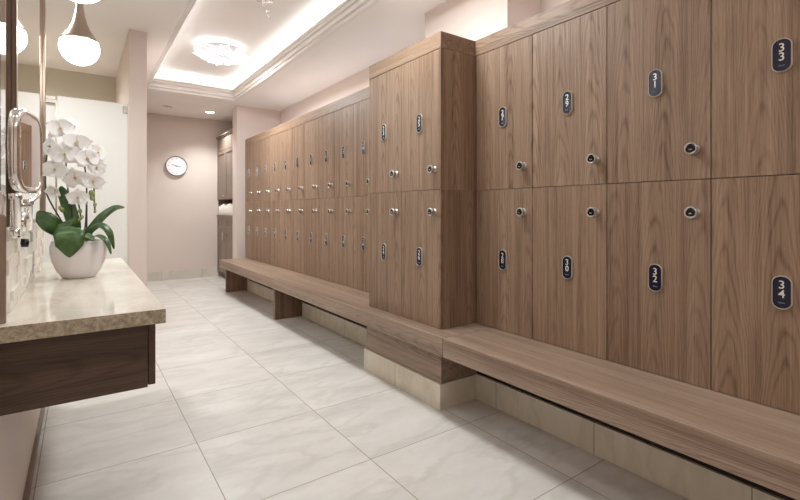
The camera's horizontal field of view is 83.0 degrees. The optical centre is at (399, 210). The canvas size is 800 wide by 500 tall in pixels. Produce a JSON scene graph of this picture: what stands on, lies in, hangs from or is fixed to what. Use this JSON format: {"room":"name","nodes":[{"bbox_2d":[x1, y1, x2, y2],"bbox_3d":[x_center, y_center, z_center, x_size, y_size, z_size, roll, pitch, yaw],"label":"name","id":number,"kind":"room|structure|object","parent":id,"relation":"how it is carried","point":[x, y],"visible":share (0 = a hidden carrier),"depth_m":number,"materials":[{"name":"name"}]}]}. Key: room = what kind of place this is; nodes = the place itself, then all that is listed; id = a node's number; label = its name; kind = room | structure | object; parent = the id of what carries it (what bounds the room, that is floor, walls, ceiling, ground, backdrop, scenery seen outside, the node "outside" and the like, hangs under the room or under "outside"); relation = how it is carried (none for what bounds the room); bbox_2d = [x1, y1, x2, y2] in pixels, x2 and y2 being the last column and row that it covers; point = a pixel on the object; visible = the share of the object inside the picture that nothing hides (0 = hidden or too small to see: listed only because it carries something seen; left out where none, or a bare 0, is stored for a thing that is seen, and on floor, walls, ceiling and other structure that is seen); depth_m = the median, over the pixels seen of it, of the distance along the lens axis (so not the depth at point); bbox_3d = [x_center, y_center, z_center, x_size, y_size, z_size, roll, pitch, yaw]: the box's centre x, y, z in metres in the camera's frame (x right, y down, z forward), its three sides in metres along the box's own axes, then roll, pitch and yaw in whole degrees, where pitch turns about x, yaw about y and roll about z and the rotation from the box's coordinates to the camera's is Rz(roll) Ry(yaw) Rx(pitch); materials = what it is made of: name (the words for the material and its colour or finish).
{"room":"changing room","nodes":[
{"label":"changing room","id":0,"kind":"room"},
{"bbox_2d":[0,227,40,499],"bbox_3d":[-0.512,-0.220,0.308,0.120,2.740,5.695,0,0,-35],"label":"wall","id":1,"kind":"structure","parent":0,"point":[17,430],"depth_m":1.55,"materials":[{"name":"beige paint"}]},
{"bbox_2d":[0,0,0,190],"bbox_3d":[-1.020,-0.750,1.143,0.012,1.400,0.065,0,0,-35],"label":"wall panel","id":2,"kind":"object","parent":1,"relation":"attached to","point":[0,0],"visible":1,"depth_m":1.16,"materials":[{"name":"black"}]},
{"bbox_2d":[0,107,43,246],"bbox_3d":[-1.130,-0.099,1.357,0.065,0.401,0.302,0,0,-30],"label":"makeup mirror","id":3,"kind":"object","parent":1,"relation":"attached to","point":[25,157],"visible":0.98,"depth_m":1.29,"materials":[{"name":"silver metal"}]},
{"bbox_2d":[0,214,45,323],"bbox_3d":[-1.567,0.155,1.920,0.018,0.290,1.775,0,0,-35],"label":"backsplash","id":4,"kind":"structure","parent":1,"relation":"attached to","point":[19,265],"depth_m":1.47,"materials":[{"name":"stone"}]},
{"bbox_2d":[0,0,45,226],"bbox_3d":[-1.583,-0.765,1.939,0.015,1.639,1.794,0,0,-35],"label":"wall mirror","id":5,"kind":"object","parent":1,"relation":"attached to","point":[23,22],"visible":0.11,"depth_m":1.72,"materials":[{"name":"clear glass"}]},
{"bbox_2d":[22,407,44,499],"bbox_3d":[-0.457,1.127,0.347,0.014,0.045,5.695,0,0,-35],"label":"baseboard","id":6,"kind":"structure","parent":1,"relation":"attached to","point":[28,484],"depth_m":2.03,"materials":[{"name":"brown"}]},
{"bbox_2d":[0,324,154,415],"bbox_3d":[-1.420,0.447,2.021,0.372,0.202,1.740,0,0,-35],"label":"vanity cabinet","id":7,"kind":"object","parent":1,"relation":"attached to","point":[45,372],"visible":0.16,"depth_m":1.30,"materials":[{"name":"brown wood"}]},
{"bbox_2d":[0,258,165,343],"bbox_3d":[-1.403,0.323,2.016,0.396,0.045,1.808,0,0,-35],"label":"countertop","id":8,"kind":"structure","parent":7,"relation":"on","point":[51,305],"depth_m":1.42,"materials":[{"name":"stone"}]},
{"bbox_2d":[35,116,124,278],"bbox_3d":[-1.422,-0.059,2.026,0.272,0.719,0.263,0,0,-3],"label":"potted orchid","id":9,"kind":"object","parent":8,"relation":"on","point":[74,252],"visible":1,"depth_m":1.97,"materials":[{"name":"white plant"}]},
{"bbox_2d":[46,68,115,102],"bbox_3d":[-2.744,-0.220,2.279,2.551,2.740,6.090,0,0,-35],"label":"wall","id":10,"kind":"structure","parent":0,"point":[64,83],"depth_m":5.20,"materials":[{"name":"paint"}]},
{"bbox_2d":[116,29,146,286],"bbox_3d":[-3.400,-0.220,5.532,0.139,2.740,3.760,0,0,-35],"label":"wall partition","id":11,"kind":"structure","parent":0,"point":[131,77],"depth_m":4.01,"materials":[{"name":"beige paint"}]},
{"bbox_2d":[55,96,126,263],"bbox_3d":[-2.611,0.100,3.849,0.510,2.080,0.036,0,0,-35],"label":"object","id":12,"kind":"structure","parent":11,"relation":"in","point":[104,123],"depth_m":3.90,"materials":[{"name":"white"}]},
{"bbox_2d":[127,103,128,265],"bbox_3d":[-2.403,0.100,3.996,0.010,2.100,0.040,0,0,-35],"label":"trim","id":13,"kind":"structure","parent":11,"relation":"attached to","point":[127,103],"depth_m":3.98,"materials":[{"name":"white paint"}]},
{"bbox_2d":[147,113,232,275],"bbox_3d":[-3.559,-0.220,7.796,2.310,2.740,0.120,0,0,-35],"label":"wall","id":14,"kind":"structure","parent":0,"point":[183,210],"depth_m":7.63,"materials":[{"name":"beige paint"}]},
{"bbox_2d":[165,156,186,175],"bbox_3d":[-3.739,-0.748,7.569,0.330,0.330,0.043,0,0,-35],"label":"wall clock","id":15,"kind":"object","parent":14,"relation":"attached to","point":[175,165],"visible":1,"depth_m":7.56,"materials":[{"name":"white metal"}]},
{"bbox_2d":[147,267,217,281],"bbox_3d":[-3.815,1.073,7.533,1.511,0.154,0.014,0,0,-35],"label":"baseboard","id":16,"kind":"structure","parent":14,"relation":"attached to","point":[202,272],"depth_m":7.62,"materials":[{"name":"tile"}]},
{"bbox_2d":[46,0,447,121],"bbox_3d":[-1.525,-1.620,2.633,4.950,0.060,10.660,0,0,-35],"label":"ceiling","id":17,"kind":"structure","parent":0,"point":[388,27],"depth_m":4.36,"materials":[{"name":"paint"}]},
{"bbox_2d":[58,2,99,65],"bbox_3d":[-1.976,-1.244,2.791,0.210,0.691,0.210,0,0,-35],"label":"pendant lamp","id":18,"kind":"object","parent":17,"relation":"hanging from","point":[77,44],"visible":0.97,"depth_m":2.74,"materials":[{"name":"white glass"}]},
{"bbox_2d":[72,0,98,3],"bbox_3d":[-1.376,-1.244,1.942,0.210,0.691,0.210,0,0,-35],"label":"pendant lamp","id":19,"kind":"object","parent":17,"relation":"hanging from","point":[78,1],"visible":1,"depth_m":1.96,"materials":[{"name":"white glass"}]},
{"bbox_2d":[147,0,380,100],"bbox_3d":[-0.345,-1.649,2.671,1.168,0.150,8.620,0,0,-35],"label":"trim","id":20,"kind":"structure","parent":17,"relation":"attached to","point":[347,11],"depth_m":4.72,"materials":[{"name":"white paint"}]},
{"bbox_2d":[154,0,344,88],"bbox_3d":[-0.345,-1.780,2.671,1.568,0.260,9.020,0,0,-35],"label":"ceiling","id":21,"kind":"structure","parent":0,"point":[244,24],"depth_m":4.70,"materials":[{"name":"paint"}]},
{"bbox_2d":[192,41,247,65],"bbox_3d":[-2.005,-1.737,5.071,0.586,0.226,0.563,0,0,-29],"label":"ceiling lamp","id":22,"kind":"object","parent":21,"relation":"attached to","point":[210,50],"visible":1,"depth_m":4.97,"materials":[{"name":"white glass"}]},
{"bbox_2d":[256,0,272,16],"bbox_3d":[-1.120,-1.732,3.764,0.146,0.237,0.140,0,0,-35],"label":"lamp","id":23,"kind":"object","parent":21,"relation":"hanging from","point":[265,3],"visible":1,"depth_m":3.75,"materials":[{"name":"silver metal"}]},
{"bbox_2d":[233,105,279,258],"bbox_3d":[-2.256,-0.220,7.125,0.675,2.740,0.240,0,0,-35],"label":"wall","id":24,"kind":"structure","parent":0,"point":[248,122],"depth_m":6.90,"materials":[{"name":"beige paint"}]},
{"bbox_2d":[29,276,688,499],"bbox_3d":[-1.525,1.200,2.633,4.950,0.100,10.860,0,0,-35],"label":"floor","id":25,"kind":"structure","parent":0,"point":[243,403],"depth_m":2.31,"materials":[{"name":"tile"}]},
{"bbox_2d":[44,95,55,261],"bbox_3d":[-3.305,0.098,3.409,1.140,2.085,0.040,0,0,-35],"label":"panel","id":26,"kind":"object","parent":25,"relation":"on","point":[50,100],"visible":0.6,"depth_m":3.71,"materials":[{"name":"white"}]},
{"bbox_2d":[216,129,232,276],"bbox_3d":[-2.655,-0.066,7.679,0.668,2.432,1.085,0,0,-35],"label":"linen cabinet","id":27,"kind":"object","parent":25,"relation":"on","point":[225,141],"visible":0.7,"depth_m":7.56,"materials":[{"name":"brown wood"}]},
{"bbox_2d":[217,215,232,216],"bbox_3d":[-2.689,0.090,7.655,0.532,0.030,1.083,0,0,-35],"label":"shelf","id":28,"kind":"object","parent":27,"relation":"attached to","point":[217,215],"depth_m":7.48,"materials":[{"name":"brown wood"}]},
{"bbox_2d":[219,258,799,499],"bbox_3d":[-0.403,0.920,3.683,0.392,0.460,6.880,0,0,-35],"label":"bench","id":29,"kind":"object","parent":25,"relation":"on","point":[758,443],"visible":0.97,"depth_m":1.89,"materials":[{"name":"brown wood"}]},
{"bbox_2d":[245,202,252,259],"bbox_3d":[-1.941,0.283,6.657,0.641,0.813,0.358,0,0,-35],"label":"locker","id":30,"kind":"object","parent":29,"relation":"on","point":[248,205],"visible":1,"depth_m":6.47,"materials":[{"name":"brown wood"}]},
{"bbox_2d":[245,144,252,201],"bbox_3d":[-1.941,-0.534,6.657,0.641,0.822,0.358,0,0,-35],"label":"locker","id":31,"kind":"object","parent":30,"relation":"on","point":[248,149],"visible":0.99,"depth_m":6.47,"materials":[{"name":"brown wood"}]},
{"bbox_2d":[253,202,260,261],"bbox_3d":[-1.734,0.283,6.365,0.641,0.813,0.358,0,0,-35],"label":"locker","id":32,"kind":"object","parent":29,"relation":"on","point":[256,205],"visible":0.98,"depth_m":6.18,"materials":[{"name":"brown wood"}]},
{"bbox_2d":[253,141,262,201],"bbox_3d":[-1.734,-0.534,6.365,0.641,0.822,0.358,0,0,-35],"label":"locker","id":33,"kind":"object","parent":32,"relation":"on","point":[257,145],"visible":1,"depth_m":6.18,"materials":[{"name":"brown wood"}]},
{"bbox_2d":[261,201,269,263],"bbox_3d":[-1.528,0.283,6.073,0.641,0.813,0.358,0,0,-35],"label":"locker","id":34,"kind":"object","parent":29,"relation":"on","point":[265,205],"visible":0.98,"depth_m":5.92,"materials":[{"name":"brown wood"}]},
{"bbox_2d":[261,137,269,200],"bbox_3d":[-1.528,-0.534,6.073,0.641,0.822,0.358,0,0,-35],"label":"locker","id":35,"kind":"object","parent":34,"relation":"on","point":[265,143],"visible":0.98,"depth_m":5.92,"materials":[{"name":"brown wood"}]},
{"bbox_2d":[270,201,280,267],"bbox_3d":[-1.321,0.283,5.781,0.641,0.813,0.358,0,0,-35],"label":"locker","id":36,"kind":"object","parent":29,"relation":"on","point":[275,206],"visible":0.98,"depth_m":5.61,"materials":[{"name":"brown wood"}]},
{"bbox_2d":[270,133,281,200],"bbox_3d":[-1.321,-0.534,5.781,0.641,0.822,0.358,0,0,-35],"label":"locker","id":37,"kind":"object","parent":36,"relation":"on","point":[275,140],"visible":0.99,"depth_m":5.61,"materials":[{"name":"brown wood"}]},
{"bbox_2d":[281,200,291,270],"bbox_3d":[-1.115,0.283,5.489,0.641,0.813,0.358,0,0,-35],"label":"locker","id":38,"kind":"object","parent":29,"relation":"on","point":[286,205],"visible":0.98,"depth_m":5.31,"materials":[{"name":"brown wood"}]},
{"bbox_2d":[281,128,291,200],"bbox_3d":[-1.115,-0.534,5.489,0.641,0.822,0.358,0,0,-35],"label":"locker","id":39,"kind":"object","parent":38,"relation":"on","point":[286,136],"visible":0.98,"depth_m":5.31,"materials":[{"name":"brown wood"}]},
{"bbox_2d":[292,199,304,273],"bbox_3d":[-0.908,0.283,5.197,0.641,0.813,0.358,0,0,-35],"label":"locker","id":40,"kind":"object","parent":29,"relation":"on","point":[298,206],"visible":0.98,"depth_m":5.02,"materials":[{"name":"brown wood"}]},
{"bbox_2d":[292,123,304,199],"bbox_3d":[-0.908,-0.534,5.197,0.641,0.822,0.358,0,0,-35],"label":"locker","id":41,"kind":"object","parent":40,"relation":"on","point":[298,133],"visible":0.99,"depth_m":5.02,"materials":[{"name":"brown wood"}]},
{"bbox_2d":[305,199,318,277],"bbox_3d":[-0.701,0.283,4.905,0.641,0.813,0.358,0,0,-35],"label":"locker","id":42,"kind":"object","parent":29,"relation":"on","point":[311,205],"visible":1,"depth_m":4.72,"materials":[{"name":"brown wood"}]},
{"bbox_2d":[305,118,320,198],"bbox_3d":[-0.701,-0.534,4.905,0.641,0.822,0.358,0,0,-35],"label":"locker","id":43,"kind":"object","parent":42,"relation":"on","point":[311,127],"visible":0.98,"depth_m":4.72,"materials":[{"name":"brown wood"}]},
{"bbox_2d":[319,198,334,282],"bbox_3d":[-0.495,0.283,4.613,0.641,0.813,0.358,0,0,-35],"label":"locker","id":44,"kind":"object","parent":29,"relation":"on","point":[326,205],"visible":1,"depth_m":4.43,"materials":[{"name":"brown wood"}]},
{"bbox_2d":[319,112,334,198],"bbox_3d":[-0.495,-0.534,4.613,0.641,0.822,0.358,0,0,-35],"label":"locker","id":45,"kind":"object","parent":44,"relation":"on","point":[327,122],"visible":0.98,"depth_m":4.43,"materials":[{"name":"brown wood"}]},
{"bbox_2d":[335,197,353,287],"bbox_3d":[-0.288,0.283,4.321,0.641,0.813,0.358,0,0,-35],"label":"locker","id":46,"kind":"object","parent":29,"relation":"on","point":[344,207],"visible":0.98,"depth_m":4.15,"materials":[{"name":"brown wood"}]},
{"bbox_2d":[335,104,353,197],"bbox_3d":[-0.288,-0.534,4.321,0.641,0.822,0.358,0,0,-35],"label":"locker","id":47,"kind":"object","parent":46,"relation":"on","point":[344,118],"visible":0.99,"depth_m":4.15,"materials":[{"name":"brown wood"}]},
{"bbox_2d":[354,196,368,292],"bbox_3d":[-0.082,0.283,4.029,0.641,0.813,0.358,0,0,-35],"label":"locker","id":48,"kind":"object","parent":29,"relation":"on","point":[361,204],"visible":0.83,"depth_m":3.90,"materials":[{"name":"brown wood"}]},
{"bbox_2d":[354,99,369,196],"bbox_3d":[-0.082,-0.534,4.029,0.641,0.822,0.358,0,0,-35],"label":"locker","id":49,"kind":"object","parent":48,"relation":"on","point":[361,109],"visible":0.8,"depth_m":3.90,"materials":[{"name":"brown wood"}]},
{"bbox_2d":[369,192,400,315],"bbox_3d":[0.233,0.283,3.346,0.916,0.813,0.401,0,0,-35],"label":"locker","id":50,"kind":"object","parent":29,"relation":"on","point":[384,208],"visible":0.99,"depth_m":3.09,"materials":[{"name":"brown wood"}]},
{"bbox_2d":[369,66,401,193],"bbox_3d":[0.233,-0.534,3.346,0.916,0.822,0.401,0,0,-35],"label":"locker","id":51,"kind":"object","parent":50,"relation":"on","point":[384,89],"visible":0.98,"depth_m":3.09,"materials":[{"name":"brown wood"}]},
{"bbox_2d":[401,190,476,328],"bbox_3d":[0.463,0.283,3.021,0.916,0.813,0.395,0,0,-35],"label":"locker","id":52,"kind":"object","parent":29,"relation":"on","point":[439,227],"visible":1,"depth_m":2.72,"materials":[{"name":"brown wood"}]},
{"bbox_2d":[401,48,478,191],"bbox_3d":[0.463,-0.534,3.021,0.916,0.822,0.395,0,0,-35],"label":"locker","id":53,"kind":"object","parent":52,"relation":"on","point":[439,87],"visible":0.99,"depth_m":2.72,"materials":[{"name":"brown wood"}]},
{"bbox_2d":[369,31,475,79],"bbox_3d":[0.363,-0.995,3.197,0.875,0.095,0.796,0,0,-35],"label":"fascia board","id":54,"kind":"object","parent":53,"relation":"on","point":[441,39],"visible":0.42,"depth_m":2.77,"materials":[{"name":"brown wood"}]},
{"bbox_2d":[477,188,532,338],"bbox_3d":[0.816,0.283,2.759,0.641,0.813,0.421,0,0,-35],"label":"locker","id":55,"kind":"object","parent":29,"relation":"on","point":[504,216],"visible":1,"depth_m":2.58,"materials":[{"name":"brown wood"}]},
{"bbox_2d":[477,35,532,190],"bbox_3d":[0.816,-0.534,2.759,0.641,0.822,0.421,0,0,-35],"label":"locker","id":56,"kind":"object","parent":55,"relation":"on","point":[504,73],"visible":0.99,"depth_m":2.58,"materials":[{"name":"brown wood"}]},
{"bbox_2d":[533,184,606,359],"bbox_3d":[1.059,0.283,2.416,0.641,0.813,0.421,0,0,-35],"label":"locker","id":57,"kind":"object","parent":29,"relation":"on","point":[570,222],"visible":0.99,"depth_m":2.23,"materials":[{"name":"brown wood"}]},
{"bbox_2d":[533,6,606,187],"bbox_3d":[1.059,-0.534,2.416,0.641,0.822,0.421,0,0,-35],"label":"locker","id":58,"kind":"object","parent":57,"relation":"on","point":[570,57],"visible":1,"depth_m":2.23,"materials":[{"name":"brown wood"}]},
{"bbox_2d":[607,179,711,388],"bbox_3d":[1.302,0.283,2.072,0.641,0.813,0.421,0,0,-35],"label":"locker","id":59,"kind":"object","parent":29,"relation":"on","point":[659,234],"visible":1,"depth_m":1.89,"materials":[{"name":"brown wood"}]},
{"bbox_2d":[607,0,712,183],"bbox_3d":[1.302,-0.534,2.072,0.641,0.822,0.421,0,0,-35],"label":"locker","id":60,"kind":"object","parent":59,"relation":"on","point":[659,52],"visible":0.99,"depth_m":1.90,"materials":[{"name":"brown wood"}]},
{"bbox_2d":[712,175,799,414],"bbox_3d":[1.545,0.283,1.729,0.641,0.813,0.421,0,0,-35],"label":"locker","id":61,"kind":"object","parent":29,"relation":"on","point":[756,220],"visible":1,"depth_m":1.62,"materials":[{"name":"brown wood"}]},
{"bbox_2d":[712,0,799,178],"bbox_3d":[1.545,-0.534,1.729,0.641,0.822,0.421,0,0,-35],"label":"locker","id":62,"kind":"object","parent":61,"relation":"on","point":[756,43],"visible":1,"depth_m":1.63,"materials":[{"name":"brown wood"}]},
{"bbox_3d":[1.831,-0.129,1.360,0.599,1.633,0.507,0,0,-35],"label":"filler panel","id":63,"kind":"object","parent":29,"relation":"on","visible":0},
{"bbox_2d":[475,0,620,56],"bbox_3d":[1.342,-0.995,2.051,0.600,0.095,2.200,0,0,-35],"label":"fascia board","id":64,"kind":"object","parent":63,"relation":"on","point":[571,9],"visible":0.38,"depth_m":2.39,"materials":[{"name":"brown wood"}]},
{"bbox_3d":[0.125,0.283,3.737,0.641,0.813,0.358,0,0,-35],"label":"locker","id":65,"kind":"object","parent":29,"relation":"on","visible":0},
{"bbox_3d":[0.125,-0.534,3.737,0.641,0.822,0.358,0,0,-35],"label":"locker","id":66,"kind":"object","parent":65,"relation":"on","visible":0},
{"bbox_2d":[245,87,368,145],"bbox_3d":[-0.891,-0.995,5.209,0.600,0.095,3.935,0,0,-35],"label":"fascia board","id":67,"kind":"object","parent":66,"relation":"on","point":[363,94],"visible":0.24,"depth_m":4.66,"materials":[{"name":"brown wood"}]},
{"bbox_2d":[247,279,785,499],"bbox_3d":[-0.380,1.075,3.733,0.310,0.150,6.935,0,0,-35],"label":"baseboard","id":68,"kind":"structure","parent":25,"relation":"on","point":[691,480],"depth_m":2.29,"materials":[{"name":"tile"}]},
{"bbox_2d":[280,0,568,124],"bbox_3d":[0.430,-0.220,4.016,0.120,2.740,10.660,0,0,-35],"label":"wall","id":69,"kind":"structure","parent":0,"point":[359,81],"depth_m":5.68,"materials":[{"name":"beige paint"}]},
{"bbox_2d":[247,278,795,499],"bbox_3d":[-0.050,0.896,3.963,0.505,0.208,6.930,0,0,-35],"label":"trim","id":70,"kind":"structure","parent":69,"relation":"attached to","point":[751,483],"depth_m":1.98,"materials":[{"name":"black"}]},
{"bbox_2d":[425,0,540,40],"bbox_3d":[0.589,-1.325,3.394,0.340,0.530,0.862,0,0,-35],"label":"wall","id":71,"kind":"structure","parent":0,"point":[474,20],"depth_m":3.17,"materials":[{"name":"beige paint"}]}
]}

